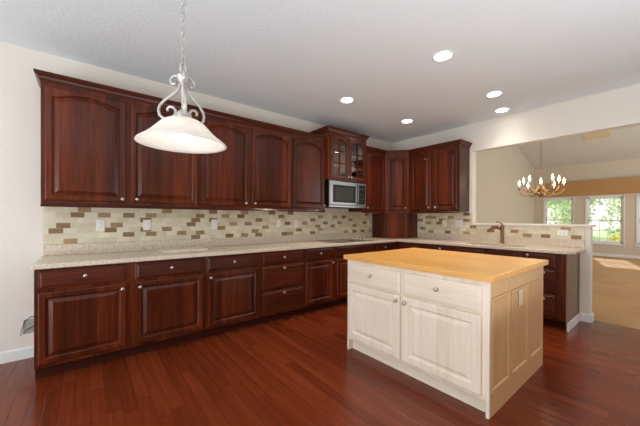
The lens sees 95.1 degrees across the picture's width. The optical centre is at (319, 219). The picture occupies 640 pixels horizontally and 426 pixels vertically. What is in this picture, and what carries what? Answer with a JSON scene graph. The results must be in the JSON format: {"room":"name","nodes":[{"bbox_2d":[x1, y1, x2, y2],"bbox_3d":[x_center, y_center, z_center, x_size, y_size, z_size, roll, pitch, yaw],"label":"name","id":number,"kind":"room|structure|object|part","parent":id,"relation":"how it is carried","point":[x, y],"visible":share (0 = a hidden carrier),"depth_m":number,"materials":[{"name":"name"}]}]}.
{"room":"kitchen","nodes":[
{"label":"kitchen","id":0,"kind":"room"},
{"bbox_2d":[0,41,534,351],"bbox_3d":[1.894,-1.681,6.378,17.250,6.065,0.150,0,0,-39],"label":"wall","id":1,"kind":"structure","parent":0,"point":[21,212],"depth_m":2.67,"materials":[{"name":"paint"}]},
{"bbox_2d":[20,316,33,335],"bbox_3d":[-2.631,0.958,2.644,0.115,0.167,0.022,0,0,-39],"label":"wall outlet","id":2,"kind":"object","parent":1,"relation":"attached to","point":[28,325],"visible":0.84,"depth_m":2.64,"materials":[{"name":"grey"}]},
{"bbox_3d":[-2.632,0.967,2.655,0.085,0.125,0.005,0,0,-39],"label":"plate","id":3,"kind":"part","parent":2,"relation":"part of","materials":[{"name":"grey"}]},
{"bbox_2d":[40,81,197,209],"bbox_3d":[-1.932,-0.641,2.955,1.264,1.062,0.394,0,0,-39],"label":"upper cabinet","id":4,"kind":"object","parent":1,"relation":"attached to","point":[91,157],"visible":0.94,"depth_m":2.71,"materials":[{"name":"brown wood"}]},
{"bbox_3d":[-2.085,-0.643,2.632,0.570,0.957,0.021,0,0,-39],"label":"door","id":5,"kind":"part","parent":4,"relation":"part of","materials":[{"name":"brown wood"}]},
{"bbox_3d":[-1.844,-0.124,2.846,1.264,0.030,0.036,0,0,-39],"label":"light rail","id":6,"kind":"part","parent":4,"relation":"part of","materials":[{"name":"brown wood"}]},
{"bbox_3d":[-1.594,-0.643,3.027,0.610,0.957,0.021,0,0,-39],"label":"door","id":7,"kind":"part","parent":4,"relation":"part of","materials":[{"name":"brown wood"}]},
{"bbox_2d":[33,68,326,141],"bbox_3d":[-1.239,-1.196,3.516,3.129,0.076,0.381,0,0,-39],"label":"crown molding","id":8,"kind":"structure","parent":1,"relation":"attached to","point":[41,75],"depth_m":2.92,"materials":[{"name":"brown wood"}]},
{"bbox_2d":[43,207,387,244],"bbox_3d":[-0.559,0.058,4.315,5.134,0.356,0.008,0,0,-39],"label":"backsplash","id":9,"kind":"structure","parent":1,"relation":"attached to","point":[61,225],"depth_m":3.44,"materials":[{"name":"tile"}]},
{"bbox_2d":[96,220,104,230],"bbox_3d":[-2.222,0.059,2.966,0.072,0.115,0.009,0,0,-39],"label":"wall outlet","id":10,"kind":"object","parent":9,"relation":"attached to","point":[100,224],"visible":1,"depth_m":2.96,"materials":[{"name":"white plastic"}]},
{"bbox_2d":[143,220,150,229],"bbox_3d":[-1.902,0.059,3.219,0.072,0.115,0.016,0,0,-39],"label":"light switch","id":11,"kind":"object","parent":9,"relation":"attached to","point":[146,223],"visible":1,"depth_m":3.22,"materials":[{"name":"white plastic"}]},
{"bbox_2d":[211,220,216,228],"bbox_3d":[-1.329,0.059,3.684,0.072,0.115,0.009,0,0,-39],"label":"wall outlet","id":12,"kind":"object","parent":9,"relation":"attached to","point":[213,222],"visible":1,"depth_m":3.68,"materials":[{"name":"white plastic"}]},
{"bbox_2d":[276,220,280,227],"bbox_3d":[-0.603,0.059,4.264,0.072,0.115,0.016,0,0,-39],"label":"light switch","id":13,"kind":"object","parent":9,"relation":"attached to","point":[278,222],"visible":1,"depth_m":4.27,"materials":[{"name":"white plastic"}]},
{"bbox_2d":[198,115,291,211],"bbox_3d":[-0.957,-0.641,3.739,1.233,1.062,0.394,0,0,-39],"label":"upper cabinet","id":14,"kind":"object","parent":1,"relation":"attached to","point":[254,172],"visible":0.98,"depth_m":3.57,"materials":[{"name":"brown wood"}]},
{"bbox_3d":[-1.100,-0.642,3.425,0.580,0.957,0.021,0,0,-39],"label":"door","id":15,"kind":"part","parent":14,"relation":"part of","materials":[{"name":"brown wood"}]},
{"bbox_3d":[-0.870,-0.124,3.630,1.233,0.030,0.036,0,0,-39],"label":"light rail","id":16,"kind":"part","parent":14,"relation":"part of","materials":[{"name":"brown wood"}]},
{"bbox_3d":[-0.617,-0.642,3.813,0.579,0.957,0.021,0,0,-39],"label":"door","id":17,"kind":"part","parent":14,"relation":"part of","materials":[{"name":"brown wood"}]},
{"bbox_2d":[292,135,324,211],"bbox_3d":[-0.246,-0.641,4.311,0.588,1.062,0.394,0,0,-39],"label":"upper cabinet","id":18,"kind":"object","parent":1,"relation":"attached to","point":[308,155],"visible":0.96,"depth_m":4.17,"materials":[{"name":"brown wood"}]},
{"bbox_3d":[-0.159,-0.124,4.202,0.588,0.030,0.036,0,0,-39],"label":"light rail","id":19,"kind":"part","parent":18,"relation":"part of","materials":[{"name":"brown wood"}]},
{"bbox_2d":[310,125,369,183],"bbox_3d":[0.329,-0.988,4.723,0.901,0.778,0.470,0,0,-39],"label":"upper cabinet","id":20,"kind":"object","parent":1,"relation":"attached to","point":[345,150],"visible":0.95,"depth_m":4.58,"materials":[{"name":"brown wood"}]},
{"bbox_3d":[0.184,-0.946,4.902,0.781,0.653,0.009,0,0,-39],"label":"panel","id":21,"kind":"part","parent":20,"relation":"part of","materials":[{"name":"clear glass"}]},
{"bbox_3d":[0.300,-0.940,4.452,0.376,0.641,0.021,0,0,-39],"label":"door","id":22,"kind":"part","parent":20,"relation":"part of","materials":[{"name":"brown wood"}]},
{"bbox_3d":[0.326,-1.334,4.726,0.901,0.085,0.457,0,0,-39],"label":"crown","id":23,"kind":"part","parent":20,"relation":"part of","materials":[{"name":"brown wood"}]},
{"bbox_2d":[333,151,360,159],"bbox_3d":[0.300,-1.046,4.759,0.781,0.018,0.358,0,0,-39],"label":"shelf","id":24,"kind":"object","parent":20,"relation":"attached to","point":[335,154],"depth_m":4.82,"materials":[{"name":"brown wood"}]},
{"bbox_2d":[333,165,361,171],"bbox_3d":[0.299,-0.826,4.760,0.781,0.018,0.358,0,0,-39],"label":"shelf","id":25,"kind":"object","parent":20,"relation":"attached to","point":[335,167],"depth_m":4.79,"materials":[{"name":"brown wood"}]},
{"bbox_3d":[0.599,-0.940,4.694,0.376,0.641,0.021,0,0,-39],"label":"door","id":26,"kind":"part","parent":20,"relation":"part of","materials":[{"name":"brown wood"}]},
{"bbox_2d":[325,180,365,208],"bbox_3d":[0.330,-0.387,4.722,0.797,0.400,0.477,0,0,-39],"label":"microwave","id":27,"kind":"object","parent":1,"relation":"attached to","point":[338,194],"visible":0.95,"depth_m":4.53,"materials":[{"name":"silver metal"}]},
{"bbox_3d":[0.357,-0.402,4.521,0.588,0.363,0.031,0,0,-39],"label":"door","id":28,"kind":"part","parent":27,"relation":"part of","materials":[{"name":"silver metal"}]},
{"bbox_3d":[0.380,-0.393,4.515,0.390,0.205,0.002,0,0,-39],"label":"glass panel","id":29,"kind":"part","parent":27,"relation":"part of","materials":[{"name":"grey glass"}]},
{"bbox_3d":[0.672,-0.402,4.775,0.197,0.363,0.029,0,0,-39],"label":"control panel","id":30,"kind":"part","parent":27,"relation":"part of","materials":[{"name":"silver metal"}]},
{"bbox_2d":[348,151,384,212],"bbox_3d":[0.851,-0.641,5.193,0.578,1.062,0.394,0,0,-39],"label":"upper cabinet","id":31,"kind":"object","parent":1,"relation":"attached to","point":[375,162],"visible":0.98,"depth_m":5.07,"materials":[{"name":"brown wood"}]},
{"bbox_3d":[0.938,-0.124,5.084,0.578,0.030,0.036,0,0,-39],"label":"light rail","id":32,"kind":"part","parent":31,"relation":"part of","materials":[{"name":"brown wood"}]},
{"bbox_3d":[0.962,-0.642,5.084,0.495,0.957,0.021,0,0,-39],"label":"door","id":33,"kind":"part","parent":31,"relation":"part of","materials":[{"name":"brown wood"}]},
{"bbox_2d":[385,155,408,212],"bbox_3d":[1.401,-0.640,5.478,0.641,1.062,0.641,0,0,-39],"label":"upper cabinet","id":34,"kind":"object","parent":1,"relation":"attached to","point":[396,166],"visible":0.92,"depth_m":5.22,"materials":[{"name":"brown wood"}]},
{"bbox_2d":[0,0,639,142],"bbox_3d":[0.280,-1.586,1.006,8.000,0.120,6.200,0,0,-39],"label":"ceiling","id":35,"kind":"structure","parent":0,"point":[297,59],"depth_m":2.63,"materials":[{"name":"paint"}]},
{"bbox_2d":[134,0,226,153],"bbox_3d":[-0.624,-0.936,1.336,0.380,1.188,0.380,0,0,-39],"label":"pendant lamp","id":36,"kind":"object","parent":35,"relation":"hanging from","point":[179,132],"visible":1,"depth_m":1.33,"materials":[{"name":"white glass"}]},
{"bbox_3d":[-0.687,-0.558,1.338,0.114,0.207,0.012,0,0,0],"label":"scroll arm","id":37,"kind":"part","parent":36,"relation":"part of","materials":[{"name":"grey metal"}]},
{"bbox_3d":[-0.625,-0.403,1.338,0.380,0.121,0.380,0,0,-39],"label":"lamp shade","id":38,"kind":"part","parent":36,"relation":"part of","materials":[{"name":"white glass"}]},
{"bbox_3d":[-0.625,-0.581,1.338,0.060,0.178,0.060,0,0,-39],"label":"stem","id":39,"kind":"part","parent":36,"relation":"part of","materials":[{"name":"grey metal"}]},
{"bbox_3d":[-0.625,-0.394,1.338,0.068,0.096,0.068,0,0,-39],"label":"bulb","id":40,"kind":"part","parent":36,"relation":"part of","materials":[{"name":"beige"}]},
{"bbox_3d":[-0.623,-1.098,1.335,0.019,0.793,0.019,0,0,-12],"label":"chain","id":41,"kind":"part","parent":36,"relation":"part of","materials":[{"name":"grey metal"}]},
{"bbox_3d":[-0.594,-0.557,1.284,0.012,0.207,0.114,0,0,-30],"label":"scroll arm","id":42,"kind":"part","parent":36,"relation":"part of","materials":[{"name":"grey metal"}]},
{"bbox_3d":[-0.594,-0.558,1.391,0.012,0.207,0.114,0,0,30],"label":"scroll arm","id":43,"kind":"part","parent":36,"relation":"part of","materials":[{"name":"grey metal"}]},
{"bbox_2d":[339,97,354,102],"bbox_3d":[0.347,-1.534,3.768,0.196,0.008,0.196,0,0,-39],"label":"recessed light","id":44,"kind":"object","parent":35,"relation":"in","point":[344,99],"visible":1,"depth_m":3.77,"materials":[{"name":"white"}]},
{"bbox_2d":[401,119,413,122],"bbox_3d":[1.359,-1.534,4.572,0.196,0.008,0.196,0,0,-39],"label":"recessed light","id":45,"kind":"object","parent":35,"relation":"in","point":[404,120],"visible":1,"depth_m":4.56,"materials":[{"name":"white"}]},
{"bbox_2d":[432,50,453,61],"bbox_3d":[1.151,-1.526,2.742,0.196,0.008,0.196,0,0,-39],"label":"recessed light","id":46,"kind":"object","parent":35,"relation":"in","point":[441,56],"visible":1,"depth_m":2.74,"materials":[{"name":"white"}]},
{"bbox_2d":[485,91,502,97],"bbox_3d":[2.123,-1.526,3.572,0.196,0.008,0.196,0,0,-39],"label":"recessed light","id":47,"kind":"object","parent":35,"relation":"in","point":[492,94],"visible":1,"depth_m":3.58,"materials":[{"name":"white"}]},
{"bbox_2d":[494,107,509,112],"bbox_3d":[2.546,-1.527,4.096,0.196,0.008,0.196,0,0,-39],"label":"recessed light","id":48,"kind":"object","parent":35,"relation":"in","point":[500,110],"visible":1,"depth_m":4.10,"materials":[{"name":"white"}]},
{"bbox_2d":[0,302,639,425],"bbox_3d":[0.328,1.319,1.065,8.150,0.100,6.200,0,0,-39],"label":"floor","id":49,"kind":"structure","parent":0,"point":[297,370],"depth_m":2.21,"materials":[{"name":"brown wood"}]},
{"bbox_2d":[34,257,204,378],"bbox_3d":[-1.864,0.816,2.849,1.270,0.874,0.658,0,0,-39],"label":"base cabinet","id":50,"kind":"object","parent":49,"relation":"on","point":[85,316],"visible":0.99,"depth_m":2.54,"materials":[{"name":"brown wood"}]},
{"bbox_3d":[-1.939,0.467,2.418,0.568,0.147,0.021,0,0,-39],"label":"drawer","id":51,"kind":"part","parent":50,"relation":"part of","materials":[{"name":"brown wood"}]},
{"bbox_3d":[-1.940,0.843,2.419,0.568,0.555,0.021,0,0,-39],"label":"door","id":52,"kind":"part","parent":50,"relation":"part of","materials":[{"name":"brown wood"}]},
{"bbox_3d":[-1.433,0.467,2.824,0.590,0.147,0.021,0,0,-39],"label":"drawer","id":53,"kind":"part","parent":50,"relation":"part of","materials":[{"name":"brown wood"}]},
{"bbox_3d":[-1.435,0.843,2.826,0.590,0.555,0.021,0,0,-39],"label":"door","id":54,"kind":"part","parent":50,"relation":"part of","materials":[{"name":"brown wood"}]},
{"bbox_2d":[31,232,585,269],"bbox_3d":[0.363,0.315,3.167,5.164,0.140,2.954,0,0,-39],"label":"countertop","id":55,"kind":"structure","parent":50,"relation":"on","point":[84,254],"depth_m":3.57,"materials":[{"name":"stone"}]},
{"bbox_2d":[158,247,207,252],"bbox_3d":[-1.479,0.327,3.160,0.440,0.024,0.260,0,0,-39],"label":"granite slab","id":56,"kind":"object","parent":55,"relation":"on","point":[185,249],"visible":1,"depth_m":3.08,"materials":[{"name":"beige stone"}]},
{"bbox_2d":[317,238,372,242],"bbox_3d":[0.399,0.324,4.670,0.770,0.031,0.500,0,0,-39],"label":"cooktop","id":57,"kind":"object","parent":55,"relation":"in","point":[352,239],"visible":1,"depth_m":4.64,"materials":[{"name":"black glass"}]},
{"bbox_2d":[372,214,416,237],"bbox_3d":[1.398,0.115,5.481,0.604,0.446,0.604,0,0,-39],"label":"appliance garage","id":58,"kind":"object","parent":55,"relation":"on","point":[383,225],"visible":0.94,"depth_m":5.27,"materials":[{"name":"brown wood"}]},
{"bbox_3d":[1.372,0.115,5.242,0.355,0.430,0.028,0,0,6],"label":"door","id":59,"kind":"part","parent":58,"relation":"part of","materials":[{"name":"brown wood"}]},
{"bbox_2d":[487,221,503,243],"bbox_3d":[2.571,0.187,4.294,0.247,0.324,0.061,0,0,6],"label":"faucet","id":60,"kind":"object","parent":55,"relation":"on","point":[501,228],"visible":0.99,"depth_m":4.27,"materials":[{"name":"brown metal"}]},
{"bbox_2d":[202,252,259,337],"bbox_3d":[-1.122,0.816,3.446,0.629,0.874,0.658,0,0,-39],"label":"base cabinet","id":61,"kind":"object","parent":49,"relation":"on","point":[232,282],"visible":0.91,"depth_m":3.20,"materials":[{"name":"brown wood"}]},
{"bbox_3d":[-0.941,0.467,3.220,0.580,0.147,0.021,0,0,-39],"label":"drawer","id":62,"kind":"part","parent":61,"relation":"part of","materials":[{"name":"brown wood"}]},
{"bbox_3d":[-0.942,0.843,3.222,0.580,0.555,0.021,0,0,-39],"label":"door","id":63,"kind":"part","parent":61,"relation":"part of","materials":[{"name":"brown wood"}]},
{"bbox_2d":[257,249,303,324],"bbox_3d":[-0.631,0.816,3.841,0.629,0.874,0.658,0,0,-39],"label":"base cabinet","id":64,"kind":"object","parent":49,"relation":"on","point":[281,272],"visible":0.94,"depth_m":3.60,"materials":[{"name":"brown wood"}]},
{"bbox_3d":[-0.450,0.993,3.619,0.582,0.255,0.021,0,0,-39],"label":"drawer","id":65,"kind":"part","parent":64,"relation":"part of","materials":[{"name":"brown wood"}]},
{"bbox_3d":[-0.449,0.702,3.618,0.582,0.283,0.021,0,0,-39],"label":"drawer","id":66,"kind":"part","parent":64,"relation":"part of","materials":[{"name":"brown wood"}]},
{"bbox_3d":[-0.449,0.467,3.617,0.582,0.147,0.021,0,0,-39],"label":"drawer","id":67,"kind":"part","parent":64,"relation":"part of","materials":[{"name":"brown wood"}]},
{"bbox_2d":[300,247,334,313],"bbox_3d":[-0.174,0.816,4.208,0.538,0.874,0.658,0,0,-39],"label":"base cabinet","id":68,"kind":"object","parent":49,"relation":"on","point":[319,263],"visible":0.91,"depth_m":3.97,"materials":[{"name":"brown wood"}]},
{"bbox_3d":[0.005,0.467,3.982,0.470,0.147,0.021,0,0,-39],"label":"drawer","id":69,"kind":"part","parent":68,"relation":"part of","materials":[{"name":"brown wood"}]},
{"bbox_3d":[0.004,0.843,3.983,0.470,0.555,0.021,0,0,-39],"label":"door","id":70,"kind":"part","parent":68,"relation":"part of","materials":[{"name":"brown wood"}]},
{"bbox_2d":[331,243,374,305],"bbox_3d":[0.371,0.817,4.647,0.858,0.874,0.658,0,0,-39],"label":"base cabinet","id":71,"kind":"object","parent":49,"relation":"on","point":[341,264],"visible":0.17,"depth_m":4.25,"materials":[{"name":"brown wood"}]},
{"bbox_3d":[0.392,0.843,4.296,0.380,0.555,0.021,0,0,-39],"label":"door","id":72,"kind":"part","parent":71,"relation":"part of","materials":[{"name":"brown wood"}]},
{"bbox_3d":[0.553,0.467,4.423,0.790,0.147,0.021,0,0,-39],"label":"drawer","id":73,"kind":"part","parent":71,"relation":"part of","materials":[{"name":"brown wood"}]},
{"bbox_2d":[375,242,397,251],"bbox_3d":[1.180,0.817,5.298,1.214,0.874,0.658,0,0,-39],"label":"base cabinet","id":74,"kind":"object","parent":49,"relation":"on","point":[389,245],"visible":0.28,"depth_m":4.85,"materials":[{"name":"brown wood"}]},
{"bbox_2d":[398,242,454,250],"bbox_3d":[1.882,0.821,4.864,0.658,0.874,0.998,0,0,-39],"label":"base cabinet","id":75,"kind":"object","parent":49,"relation":"on","point":[401,245],"visible":0.2,"depth_m":4.65,"materials":[{"name":"brown wood"}]},
{"bbox_3d":[1.508,0.469,4.871,0.021,0.147,0.380,0,0,-39],"label":"drawer","id":76,"kind":"part","parent":75,"relation":"part of","materials":[{"name":"brown wood"}]},
{"bbox_3d":[1.815,0.471,4.489,0.021,0.147,0.460,0,0,-39],"label":"drawer","id":77,"kind":"part","parent":75,"relation":"part of","materials":[{"name":"brown wood"}]},
{"bbox_2d":[344,248,548,418],"bbox_3d":[1.100,0.807,2.698,1.210,0.916,1.342,0,0,-39],"label":"kitchen island","id":78,"kind":"object","parent":49,"relation":"on","point":[466,326],"visible":1,"depth_m":2.19,"materials":[{"name":"white wood"}]},
{"bbox_3d":[0.465,0.513,2.590,0.021,0.180,0.587,0,0,-39],"label":"drawer","id":79,"kind":"part","parent":78,"relation":"part of","materials":[{"name":"white wood"}]},
{"bbox_3d":[0.464,0.872,2.591,0.021,0.513,0.587,0,0,-39],"label":"door","id":80,"kind":"part","parent":78,"relation":"part of","materials":[{"name":"white wood"}]},
{"bbox_3d":[0.850,0.875,2.111,0.021,0.513,0.595,0,0,-39],"label":"door","id":81,"kind":"part","parent":78,"relation":"part of","materials":[{"name":"white wood"}]},
{"bbox_3d":[0.851,0.516,2.110,0.021,0.180,0.595,0,0,-39],"label":"drawer","id":82,"kind":"part","parent":78,"relation":"part of","materials":[{"name":"white wood"}]},
{"bbox_3d":[1.214,0.811,1.969,0.300,0.607,0.014,0,0,-39],"label":"field panel","id":83,"kind":"part","parent":78,"relation":"part of","materials":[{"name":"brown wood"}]},
{"bbox_3d":[1.504,0.830,2.214,1.127,0.875,0.020,0,0,-39],"label":"panel","id":84,"kind":"part","parent":78,"relation":"part of","materials":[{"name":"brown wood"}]},
{"bbox_3d":[1.493,0.811,2.193,0.339,0.607,0.014,0,0,-39],"label":"field panel","id":85,"kind":"part","parent":78,"relation":"part of","materials":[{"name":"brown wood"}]},
{"bbox_2d":[519,289,522,305],"bbox_3d":[1.507,0.584,2.197,0.070,0.120,0.006,0,0,-39],"label":"outlet plate","id":86,"kind":"object","parent":78,"relation":"attached to","point":[520,290],"depth_m":2.19,"materials":[{"name":"beige plastic"}]},
{"bbox_3d":[1.791,0.811,2.433,0.297,0.607,0.014,0,0,-39],"label":"field panel","id":87,"kind":"part","parent":78,"relation":"part of","materials":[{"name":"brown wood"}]},
{"bbox_2d":[455,246,524,257],"bbox_3d":[2.469,0.825,4.134,0.658,0.876,0.868,0,0,-39],"label":"base cabinet","id":88,"kind":"object","parent":49,"relation":"on","point":[512,253],"visible":0.06,"depth_m":3.90,"materials":[{"name":"brown wood"}]},
{"bbox_3d":[2.113,0.474,4.119,0.021,0.147,0.370,0,0,-39],"label":"drawer","id":89,"kind":"part","parent":88,"relation":"part of","materials":[{"name":"brown wood"}]},
{"bbox_3d":[2.373,0.476,3.795,0.021,0.147,0.400,0,0,-39],"label":"drawer","id":90,"kind":"part","parent":88,"relation":"part of","materials":[{"name":"brown wood"}]},
{"bbox_2d":[525,251,565,329],"bbox_3d":[2.869,0.830,3.638,0.658,0.874,0.401,0,0,-39],"label":"base cabinet","id":91,"kind":"object","parent":49,"relation":"on","point":[554,273],"visible":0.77,"depth_m":3.39,"materials":[{"name":"brown wood"}]},
{"bbox_3d":[2.624,0.483,3.484,0.021,0.157,0.290,0,0,-39],"label":"drawer","id":92,"kind":"part","parent":91,"relation":"part of","materials":[{"name":"brown wood"}]},
{"bbox_3d":[2.622,1.004,3.486,0.021,0.255,0.290,0,0,-39],"label":"drawer","id":93,"kind":"part","parent":91,"relation":"part of","materials":[{"name":"brown wood"}]},
{"bbox_3d":[2.623,0.719,3.485,0.021,0.271,0.290,0,0,-39],"label":"drawer","id":94,"kind":"part","parent":91,"relation":"part of","materials":[{"name":"brown wood"}]},
{"bbox_2d":[566,253,579,331],"bbox_3d":[3.024,0.831,3.487,0.610,0.874,0.024,0,0,-39],"label":"end panel","id":95,"kind":"object","parent":49,"relation":"on","point":[572,261],"visible":0.98,"depth_m":3.44,"materials":[{"name":"white"}]},
{"bbox_3d":[3.021,1.218,3.479,0.596,0.099,0.012,0,0,-39],"label":"skirting","id":96,"kind":"part","parent":95,"relation":"part of","materials":[{"name":"white wood"}]},
{"bbox_2d":[391,84,639,313],"bbox_3d":[3.448,-1.713,3.553,0.130,5.965,6.200,0,0,-39],"label":"wall","id":97,"kind":"structure","parent":0,"point":[619,108],"depth_m":3.85,"materials":[{"name":"paint"}]},
{"bbox_2d":[408,145,469,212],"bbox_3d":[1.979,-0.636,4.955,0.394,1.062,0.903,0,0,-39],"label":"upper cabinet","id":98,"kind":"object","parent":97,"relation":"attached to","point":[439,179],"visible":1,"depth_m":4.73,"materials":[{"name":"brown wood"}]},
{"bbox_2d":[366,139,471,154],"bbox_3d":[1.615,-1.192,4.909,1.711,0.076,0.573,0,0,16],"label":"crown molding","id":99,"kind":"structure","parent":98,"relation":"attached to","point":[462,142],"depth_m":4.96,"materials":[{"name":"brown wood"}]},
{"bbox_3d":[1.730,-0.639,5.018,0.021,0.957,0.373,0,0,-39],"label":"door","id":100,"kind":"part","parent":98,"relation":"part of","materials":[{"name":"brown wood"}]},
{"bbox_3d":[1.866,-0.120,4.868,0.036,0.030,0.903,0,0,-39],"label":"light rail","id":101,"kind":"part","parent":98,"relation":"part of","materials":[{"name":"brown wood"}]},
{"bbox_3d":[2.006,-0.637,4.674,0.021,0.957,0.382,0,0,-39],"label":"door","id":102,"kind":"part","parent":98,"relation":"part of","materials":[{"name":"brown wood"}]},
{"bbox_2d":[397,213,584,239],"bbox_3d":[2.371,0.066,4.781,0.008,0.356,2.933,0,0,-39],"label":"backsplash","id":103,"kind":"structure","parent":97,"relation":"attached to","point":[426,222],"depth_m":4.67,"materials":[{"name":"tile"}]},
{"bbox_2d":[455,220,462,226],"bbox_3d":[2.300,0.067,4.849,0.016,0.115,0.118,0,0,-39],"label":"light switch","id":104,"kind":"object","parent":103,"relation":"attached to","point":[459,223],"visible":1,"depth_m":4.84,"materials":[{"name":"white plastic"}]},
{"bbox_2d":[557,230,567,235],"bbox_3d":[3.147,0.172,3.802,0.009,0.072,0.115,0,0,-39],"label":"wall outlet","id":105,"kind":"object","parent":103,"relation":"attached to","point":[559,232],"visible":1,"depth_m":3.80,"materials":[{"name":"white plastic"}]},
{"bbox_2d":[472,223,595,226],"bbox_3d":[2.949,0.074,4.181,0.180,0.030,1.441,0,0,-39],"label":"trim","id":106,"kind":"structure","parent":97,"relation":"attached to","point":[509,224],"depth_m":3.98,"materials":[{"name":"paint"}]},
{"bbox_2d":[579,312,593,322],"bbox_3d":[2.445,1.211,4.799,0.160,0.100,2.994,0,0,-39],"label":"baseboard","id":107,"kind":"structure","parent":97,"relation":"attached to","point":[589,318],"depth_m":3.62,"materials":[{"name":"white"}]},
{"bbox_2d":[517,125,639,168],"bbox_3d":[6.960,-3.383,6.463,9.250,2.925,6.350,0,0,-39],"label":"ceiling","id":108,"kind":"structure","parent":0,"point":[624,143],"depth_m":9.69,"materials":[{"name":"paint"}]},
{"bbox_2d":[518,142,566,196],"bbox_3d":[4.270,-2.259,5.607,0.750,3.666,0.728,0,0,-39],"label":"chandelier","id":109,"kind":"object","parent":108,"relation":"hanging from","point":[540,190],"visible":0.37,"depth_m":5.60,"materials":[{"name":"gold metal"}]},
{"bbox_3d":[4.259,-2.466,5.632,0.022,3.254,0.022,0,0,6],"label":"chain","id":110,"kind":"part","parent":109,"relation":"part of","materials":[{"name":"gold metal"}]},
{"bbox_3d":[4.364,-0.524,5.465,0.076,0.158,0.369,0,0,-39],"label":"arm","id":111,"kind":"part","parent":109,"relation":"part of","materials":[{"name":"gold metal"}]},
{"bbox_2d":[581,130,612,140],"bbox_3d":[8.310,-2.545,8.807,0.520,0.170,0.640,0,0,-39],"label":"ceiling vent","id":112,"kind":"object","parent":108,"relation":"in","point":[604,134],"visible":0.74,"depth_m":8.81,"materials":[{"name":"beige"}]},
{"bbox_2d":[534,158,639,258],"bbox_3d":[10.514,-0.305,9.248,0.180,3.350,6.200,0,0,-39],"label":"wall","id":113,"kind":"structure","parent":0,"point":[625,168],"depth_m":10.12,"materials":[{"name":"paint"}]},
{"bbox_2d":[543,197,573,223],"bbox_3d":[9.008,0.010,11.048,0.210,1.685,0.950,0,0,-39],"label":"window","id":114,"kind":"structure","parent":113,"relation":"in","point":[545,200],"depth_m":11.13,"materials":[{"name":"white"}]},
{"bbox_3d":[9.058,-0.363,11.086,0.035,0.800,0.790,0,0,-39],"label":"sash","id":115,"kind":"part","parent":114,"relation":"part of","materials":[{"name":"white"}]},
{"bbox_3d":[9.024,0.382,11.064,0.035,0.770,0.790,0,0,-39],"label":"sash","id":116,"kind":"part","parent":114,"relation":"part of","materials":[{"name":"white"}]},
{"bbox_2d":[546,177,639,196],"bbox_3d":[10.512,-1.106,8.978,0.159,0.505,5.770,0,0,-39],"label":"trim","id":117,"kind":"structure","parent":113,"relation":"attached to","point":[630,184],"depth_m":10.04,"materials":[{"name":"beige paint"}]},
{"bbox_2d":[585,195,624,245],"bbox_3d":[9.790,0.017,10.076,0.210,1.685,1.005,0,0,-39],"label":"window","id":118,"kind":"structure","parent":113,"relation":"in","point":[587,198],"depth_m":9.99,"materials":[{"name":"white wood"}]},
{"bbox_3d":[9.839,-0.356,10.114,0.035,0.800,0.845,0,0,-39],"label":"sash","id":119,"kind":"part","parent":118,"relation":"part of","materials":[{"name":"white"}]},
{"bbox_3d":[9.806,0.389,10.092,0.035,0.770,0.845,0,0,-39],"label":"sash","id":120,"kind":"part","parent":118,"relation":"part of","materials":[{"name":"white"}]},
{"bbox_2d":[593,253,639,258],"bbox_3d":[6.968,1.220,6.419,8.889,0.100,6.179,0,0,-39],"label":"baseboard","id":121,"kind":"structure","parent":113,"relation":"attached to","point":[594,254],"depth_m":9.80,"materials":[{"name":"white"}]},
{"bbox_2d":[635,194,639,245],"bbox_3d":[10.564,0.023,9.114,0.210,1.685,1.005,0,0,-39],"label":"window","id":122,"kind":"structure","parent":113,"relation":"in","point":[637,195],"depth_m":9.45,"materials":[{"name":"white"}]},
{"bbox_2d":[593,229,619,240],"bbox_3d":[33.902,1.869,28.849,60.700,0.200,85.000,0,0,-39],"label":"ground","id":123,"kind":"structure","parent":0,"point":[603,234],"depth_m":33.97,"materials":[{"name":"green plant"}]},
{"bbox_2d":[548,200,592,223],"bbox_3d":[22.372,-1.506,26.861,5.319,6.571,5.066,0,0,-10],"label":"tree","id":124,"kind":"object","parent":123,"relation":"on","point":[550,203],"visible":0.06,"depth_m":26.78,"materials":[{"name":"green plant"}]},
{"bbox_2d":[552,199,605,223],"bbox_3d":[17.461,-1.721,19.536,4.140,6.953,4.266,0,0,-39],"label":"tree","id":125,"kind":"object","parent":123,"relation":"on","point":[593,202],"visible":0.06,"depth_m":19.80,"materials":[{"name":"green plant"}]},
{"bbox_2d":[600,198,620,234],"bbox_3d":[27.535,-2.867,25.823,5.428,9.260,6.570,0,0,11],"label":"tree","id":126,"kind":"object","parent":123,"relation":"on","point":[614,201],"visible":0.09,"depth_m":26.67,"materials":[{"name":"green plant"}]},
{"bbox_2d":[604,233,619,240],"bbox_3d":[13.062,1.204,12.547,1.531,1.268,1.544,0,0,-39],"label":"bush","id":127,"kind":"object","parent":123,"relation":"on","point":[614,238],"visible":0.08,"depth_m":12.76,"materials":[{"name":"yellow plant"}]},
{"bbox_2d":[607,229,619,240],"bbox_3d":[17.653,1.164,16.880,1.625,1.390,1.634,0,0,-39],"label":"bush","id":128,"kind":"object","parent":123,"relation":"on","point":[617,230],"visible":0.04,"depth_m":17.25,"materials":[{"name":"green plant"}]},
{"bbox_2d":[592,256,639,328],"bbox_3d":[6.971,1.322,6.409,8.900,0.096,6.200,0,0,-39],"label":"floor","id":129,"kind":"structure","parent":0,"point":[615,280],"depth_m":5.24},
{"bbox_3d":[-2.900,-0.129,-1.542,0.150,2.796,6.200,0,0,-39],"label":"wall","id":130,"kind":"structure","parent":0,"visible":0},
{"bbox_2d":[0,346,33,363],"bbox_3d":[-3.686,1.202,1.803,2.820,0.100,0.014,0,0,-39],"label":"baseboard","id":131,"kind":"structure","parent":130,"relation":"attached to","point":[26,352],"depth_m":2.60,"materials":[{"name":"white wood"}]}
]}

